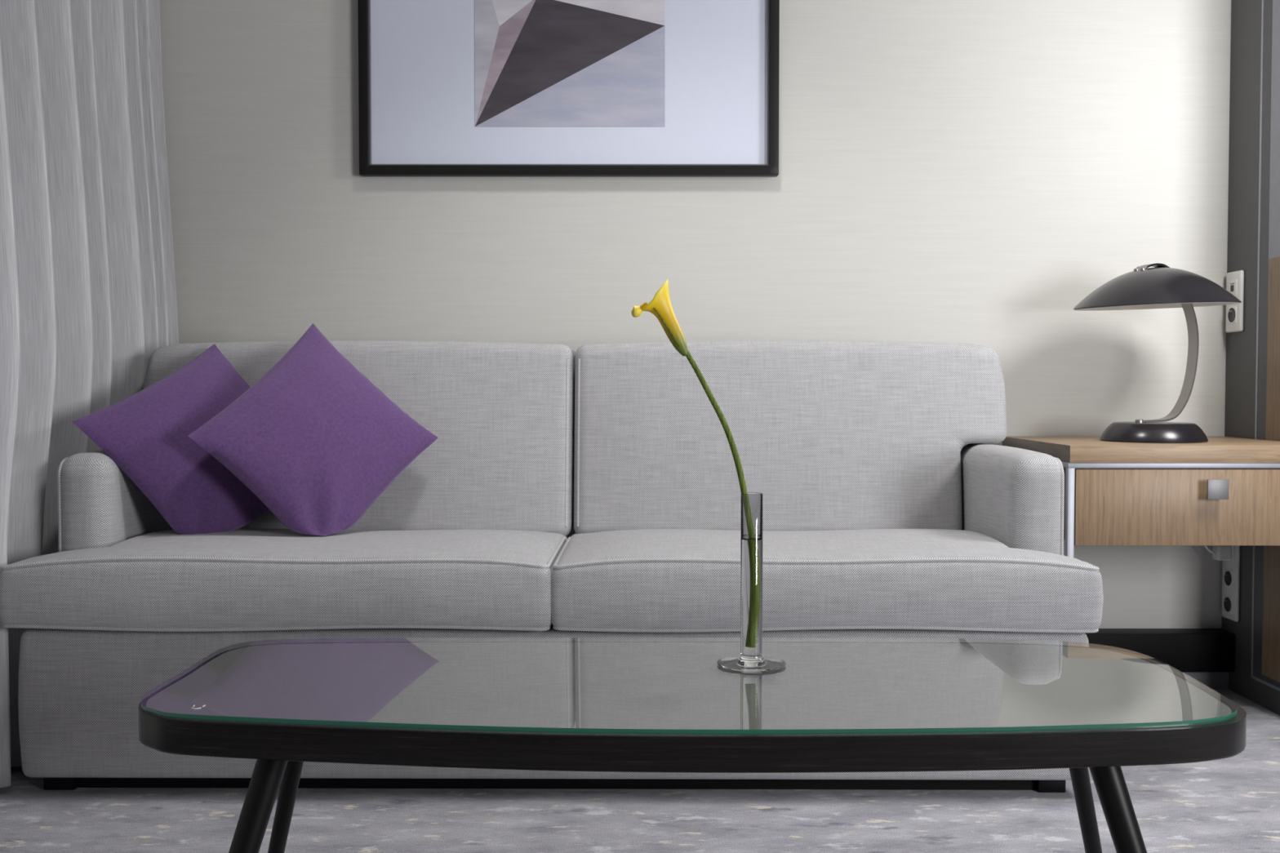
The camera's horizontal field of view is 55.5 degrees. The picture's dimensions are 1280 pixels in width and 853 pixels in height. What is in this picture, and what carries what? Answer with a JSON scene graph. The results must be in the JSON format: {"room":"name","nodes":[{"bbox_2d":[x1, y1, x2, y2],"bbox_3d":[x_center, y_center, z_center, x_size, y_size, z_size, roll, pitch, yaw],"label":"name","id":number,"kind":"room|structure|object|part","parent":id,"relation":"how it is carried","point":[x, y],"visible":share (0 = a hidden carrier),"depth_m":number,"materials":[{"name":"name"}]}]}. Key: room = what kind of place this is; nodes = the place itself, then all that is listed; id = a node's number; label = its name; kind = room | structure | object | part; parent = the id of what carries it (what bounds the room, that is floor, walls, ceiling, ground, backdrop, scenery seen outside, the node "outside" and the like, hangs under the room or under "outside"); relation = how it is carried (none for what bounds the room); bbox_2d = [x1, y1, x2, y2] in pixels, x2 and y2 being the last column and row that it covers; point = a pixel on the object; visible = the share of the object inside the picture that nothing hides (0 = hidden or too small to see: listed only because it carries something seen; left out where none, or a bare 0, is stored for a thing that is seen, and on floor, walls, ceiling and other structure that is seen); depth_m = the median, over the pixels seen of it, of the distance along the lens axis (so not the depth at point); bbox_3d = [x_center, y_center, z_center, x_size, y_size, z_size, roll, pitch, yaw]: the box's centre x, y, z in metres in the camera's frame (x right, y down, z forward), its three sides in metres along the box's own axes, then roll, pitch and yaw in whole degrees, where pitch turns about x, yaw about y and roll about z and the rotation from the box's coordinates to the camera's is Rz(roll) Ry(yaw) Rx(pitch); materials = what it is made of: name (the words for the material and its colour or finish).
{"room":"hotel room","nodes":[
{"label":"hotel room","id":0,"kind":"room"},
{"bbox_2d":[0,688,1279,852],"bbox_3d":[0.730,0.820,0.952,4.940,0.060,5.050,0,2,0],"label":"floor","id":1,"kind":"structure","parent":0,"point":[1229,805],"depth_m":2.33,"materials":[{"name":"carpet"}]},
{"bbox_2d":[0,340,1103,792],"bbox_3d":[-0.178,0.263,2.807,2.186,0.935,0.876,0,2,0],"label":"sofa","id":2,"kind":"object","parent":1,"relation":"on","point":[887,515],"visible":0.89,"depth_m":2.50,"materials":[{"name":"grey fabric"}]},
{"bbox_3d":[-1.159,0.221,2.856,0.115,0.356,0.680,0,2,0],"label":"armrest","id":3,"kind":"part","parent":2,"relation":"part of","materials":[{"name":"grey fabric"}]},
{"bbox_2d":[71,343,270,534],"bbox_3d":[-0.941,0.023,2.687,0.336,0.429,0.464,1,2,24],"label":"throw pillow","id":4,"kind":"object","parent":2,"relation":"on","point":[145,433],"visible":0.7,"depth_m":2.63,"materials":[{"name":"purple fabric"}]},
{"bbox_2d":[0,528,568,628],"bbox_3d":[-0.720,0.313,2.660,1.105,0.169,0.571,0,2,0],"label":"seat cushion","id":5,"kind":"object","parent":2,"relation":"on","point":[117,578],"depth_m":2.38,"materials":[{"name":"grey fabric"}]},
{"bbox_2d":[187,323,438,535],"bbox_3d":[-0.708,-0.004,2.687,0.306,0.470,0.475,1,2,24],"label":"throw pillow","id":6,"kind":"object","parent":2,"relation":"on","point":[317,442],"visible":1,"depth_m":2.65,"materials":[{"name":"purple fabric"}]},
{"bbox_2d":[142,340,575,536],"bbox_3d":[-0.687,0.026,3.039,1.047,0.475,0.342,0,2,0],"label":"cushion","id":7,"kind":"object","parent":2,"relation":"on","point":[502,415],"depth_m":2.90,"materials":[{"name":"grey fabric"}]},
{"bbox_2d":[573,340,1007,533],"bbox_3d":[0.364,0.026,3.031,1.044,0.475,0.342,0,2,0],"label":"cushion","id":8,"kind":"object","parent":2,"relation":"on","point":[833,435],"depth_m":2.89,"materials":[{"name":"grey fabric"}]},
{"bbox_2d":[551,528,1103,629],"bbox_3d":[0.367,0.314,2.652,1.093,0.168,0.571,0,2,0],"label":"seat cushion","id":9,"kind":"object","parent":2,"relation":"on","point":[602,579],"depth_m":2.37,"materials":[{"name":"grey fabric"}]},
{"bbox_3d":[0.830,0.222,2.841,0.115,0.356,0.680,0,2,0],"label":"armrest","id":10,"kind":"part","parent":2,"relation":"part of","materials":[{"name":"grey fabric"}]},
{"bbox_2d":[138,641,1246,852],"bbox_3d":[0.059,0.548,1.613,1.352,0.441,0.523,0,2,0],"label":"coffee table","id":11,"kind":"object","parent":1,"relation":"on","point":[565,706],"visible":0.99,"depth_m":1.47,"materials":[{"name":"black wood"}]},
{"bbox_3d":[-0.489,0.578,1.437,0.170,0.394,0.037,-1,2,-37],"label":"leg","id":12,"kind":"part","parent":11,"relation":"part of","materials":[{"name":"black paint"}]},
{"bbox_3d":[-0.530,0.565,1.819,0.158,0.394,0.029,1,2,39],"label":"leg","id":13,"kind":"part","parent":11,"relation":"part of","materials":[{"name":"black paint"}]},
{"bbox_3d":[0.055,0.336,1.601,1.329,0.002,0.485,0,2,0],"label":"table panel","id":14,"kind":"part","parent":11,"relation":"part of","materials":[{"name":"clear glass"}]},
{"bbox_3d":[0.055,0.332,1.601,1.341,0.005,0.497,0,2,0],"label":"glass","id":15,"kind":"part","parent":11,"relation":"part of","materials":[{"name":"teal"}]},
{"bbox_3d":[0.059,0.356,1.599,1.352,0.041,0.508,0,2,0],"label":"table frame","id":16,"kind":"part","parent":11,"relation":"part of","materials":[{"name":"black wood"}]},
{"bbox_2d":[716,492,786,671],"bbox_3d":[0.153,0.209,1.665,0.094,0.235,0.094,0,2,0],"label":"bud vase","id":17,"kind":"object","parent":11,"relation":"on","point":[751,659],"visible":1,"depth_m":1.65,"materials":[{"name":"clear glass"}]},
{"bbox_2d":[631,279,747,493],"bbox_3d":[0.074,0.051,1.665,0.172,0.502,0.035,0,2,-6],"label":"calla lily","id":18,"kind":"object","parent":17,"relation":"in","point":[660,306],"visible":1,"depth_m":1.65,"materials":[{"name":"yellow plant"}]},
{"bbox_3d":[0.109,0.098,1.661,0.103,0.409,0.010,0,2,0],"label":"stem","id":19,"kind":"part","parent":18,"relation":"part of","materials":[{"name":"green plant"}]},
{"bbox_3d":[0.666,0.565,1.819,0.158,0.394,0.029,-1,2,-39],"label":"leg","id":20,"kind":"part","parent":11,"relation":"part of","materials":[{"name":"black paint"}]},
{"bbox_3d":[0.603,0.578,1.438,0.167,0.394,0.037,1,2,37],"label":"leg","id":21,"kind":"part","parent":11,"relation":"part of","materials":[{"name":"black paint"}]},
{"bbox_2d":[1002,436,1279,557],"bbox_3d":[1.291,0.379,3.064,0.606,0.687,0.552,0,2,0],"label":"side table","id":22,"kind":"object","parent":1,"relation":"on","point":[1220,491],"visible":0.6,"depth_m":2.81,"materials":[{"name":"brown wood"}]},
{"bbox_3d":[0.996,0.413,2.825,0.016,0.635,0.016,0,2,0],"label":"leg","id":23,"kind":"part","parent":22,"relation":"part of","materials":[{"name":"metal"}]},
{"bbox_2d":[1072,262,1241,443],"bbox_3d":[1.280,-0.184,3.026,0.384,0.440,0.385,-1,2,-39],"label":"table lamp","id":24,"kind":"object","parent":22,"relation":"on","point":[1160,286],"visible":1,"depth_m":2.94,"materials":[{"name":"black metal"}]},
{"bbox_3d":[1.280,-0.343,3.021,0.385,0.103,0.385,0,2,0],"label":"lamp shade","id":25,"kind":"part","parent":24,"relation":"part of","materials":[{"name":"grey paint"}]},
{"bbox_3d":[1.321,-0.183,3.041,0.165,0.345,0.030,-1,2,-20],"label":"arm","id":26,"kind":"part","parent":24,"relation":"part of","materials":[{"name":"metal"}]},
{"bbox_3d":[1.291,0.082,3.063,0.606,0.012,0.514,0,2,0],"label":"frame rail","id":27,"kind":"part","parent":22,"relation":"part of","materials":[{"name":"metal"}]},
{"bbox_3d":[1.299,0.187,2.820,0.585,0.176,0.019,0,2,0],"label":"drawer","id":28,"kind":"part","parent":22,"relation":"part of","materials":[{"name":"brown wood"}]},
{"bbox_3d":[1.323,0.144,2.795,0.048,0.046,0.029,0,2,0],"label":"knob","id":29,"kind":"part","parent":22,"relation":"part of","materials":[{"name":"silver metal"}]},
{"bbox_2d":[160,0,1231,628],"bbox_3d":[0.730,-0.638,3.371,4.940,2.700,0.120,0,2,0],"label":"wall","id":30,"kind":"structure","parent":0,"point":[966,171],"depth_m":3.31,"materials":[{"name":"paint"}]},
{"bbox_2d":[0,0,178,787],"bbox_3d":[-1.399,-0.581,2.603,0.318,2.605,1.335,0,2,0],"label":"curtain","id":31,"kind":"object","parent":30,"relation":"hanging from","point":[88,292],"visible":0.59,"depth_m":2.74,"materials":[{"name":"fabric"}]},
{"bbox_2d":[357,0,779,176],"bbox_3d":[-0.191,-1.079,3.279,1.131,0.800,0.034,0,2,0],"label":"framed picture","id":32,"kind":"object","parent":30,"relation":"attached to","point":[446,87],"visible":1,"depth_m":3.29,"materials":[{"name":"black paint"}]},
{"bbox_2d":[474,0,665,126],"bbox_3d":[-0.190,-1.109,3.282,0.515,0.595,0.001,0,2,0],"label":"print","id":33,"kind":"object","parent":32,"relation":"attached to","point":[538,63],"depth_m":3.29},
{"bbox_2d":[1084,628,1235,671],"bbox_3d":[-0.009,0.609,3.311,3.222,0.104,0.080,0,2,0],"label":"baseboard","id":34,"kind":"structure","parent":30,"relation":"attached to","point":[1182,650],"depth_m":3.27,"materials":[{"name":"black paint"}]},
{"bbox_2d":[1180,671,1228,688],"bbox_3d":[-0.009,0.687,3.331,3.222,0.054,0.045,0,2,0],"label":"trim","id":35,"kind":"structure","parent":30,"relation":"attached to","point":[1212,680],"depth_m":3.31,"materials":[{"name":"black"}]},
{"bbox_2d":[1221,0,1279,715],"bbox_3d":[1.659,-0.629,3.097,0.126,2.700,0.430,0,2,0],"label":"wall","id":36,"kind":"structure","parent":0,"point":[1252,362],"depth_m":3.17,"materials":[{"name":"grey laminate"}]},
{"bbox_2d":[1222,545,1239,622],"bbox_3d":[1.591,0.415,3.253,0.022,0.204,0.096,0,2,0],"label":"wall socket","id":37,"kind":"object","parent":36,"relation":"attached to","point":[1231,568],"visible":0.87,"depth_m":3.24,"materials":[{"name":"white plastic"}]},
{"bbox_2d":[1204,545,1231,560],"bbox_3d":[1.543,0.215,3.284,0.096,0.290,0.042,0,2,10],"label":"plug","id":38,"kind":"object","parent":37,"relation":"attached to","point":[1220,553],"visible":0.44,"depth_m":3.27,"materials":[{"name":"white plastic"}]},
{"bbox_3d":[1.524,0.209,3.288,0.065,0.276,0.020,1,2,31],"label":"cord","id":39,"kind":"part","parent":38,"relation":"part of","materials":[{"name":"white plastic"}]},
{"bbox_2d":[1225,270,1244,333],"bbox_3d":[1.591,-0.335,3.264,0.022,0.163,0.082,0,2,0],"label":"wall socket","id":40,"kind":"object","parent":36,"relation":"attached to","point":[1234,280],"visible":0.98,"depth_m":3.25,"materials":[{"name":"white plastic"}]},
{"bbox_3d":[1.601,-0.611,3.007,0.003,2.530,0.250,0,2,0],"label":"border panel","id":41,"kind":"part","parent":36,"relation":"part of","materials":[{"name":"stone"}]},
{"bbox_3d":[1.597,0.108,3.013,0.003,1.062,0.185,0,2,0],"label":"oak panel","id":42,"kind":"part","parent":36,"relation":"part of","materials":[{"name":"brown wood"}]},
{"bbox_3d":[1.597,-1.124,2.973,0.003,1.403,0.185,0,2,0],"label":"glass panel","id":43,"kind":"part","parent":36,"relation":"part of","materials":[{"name":"grey glass"}]}
]}

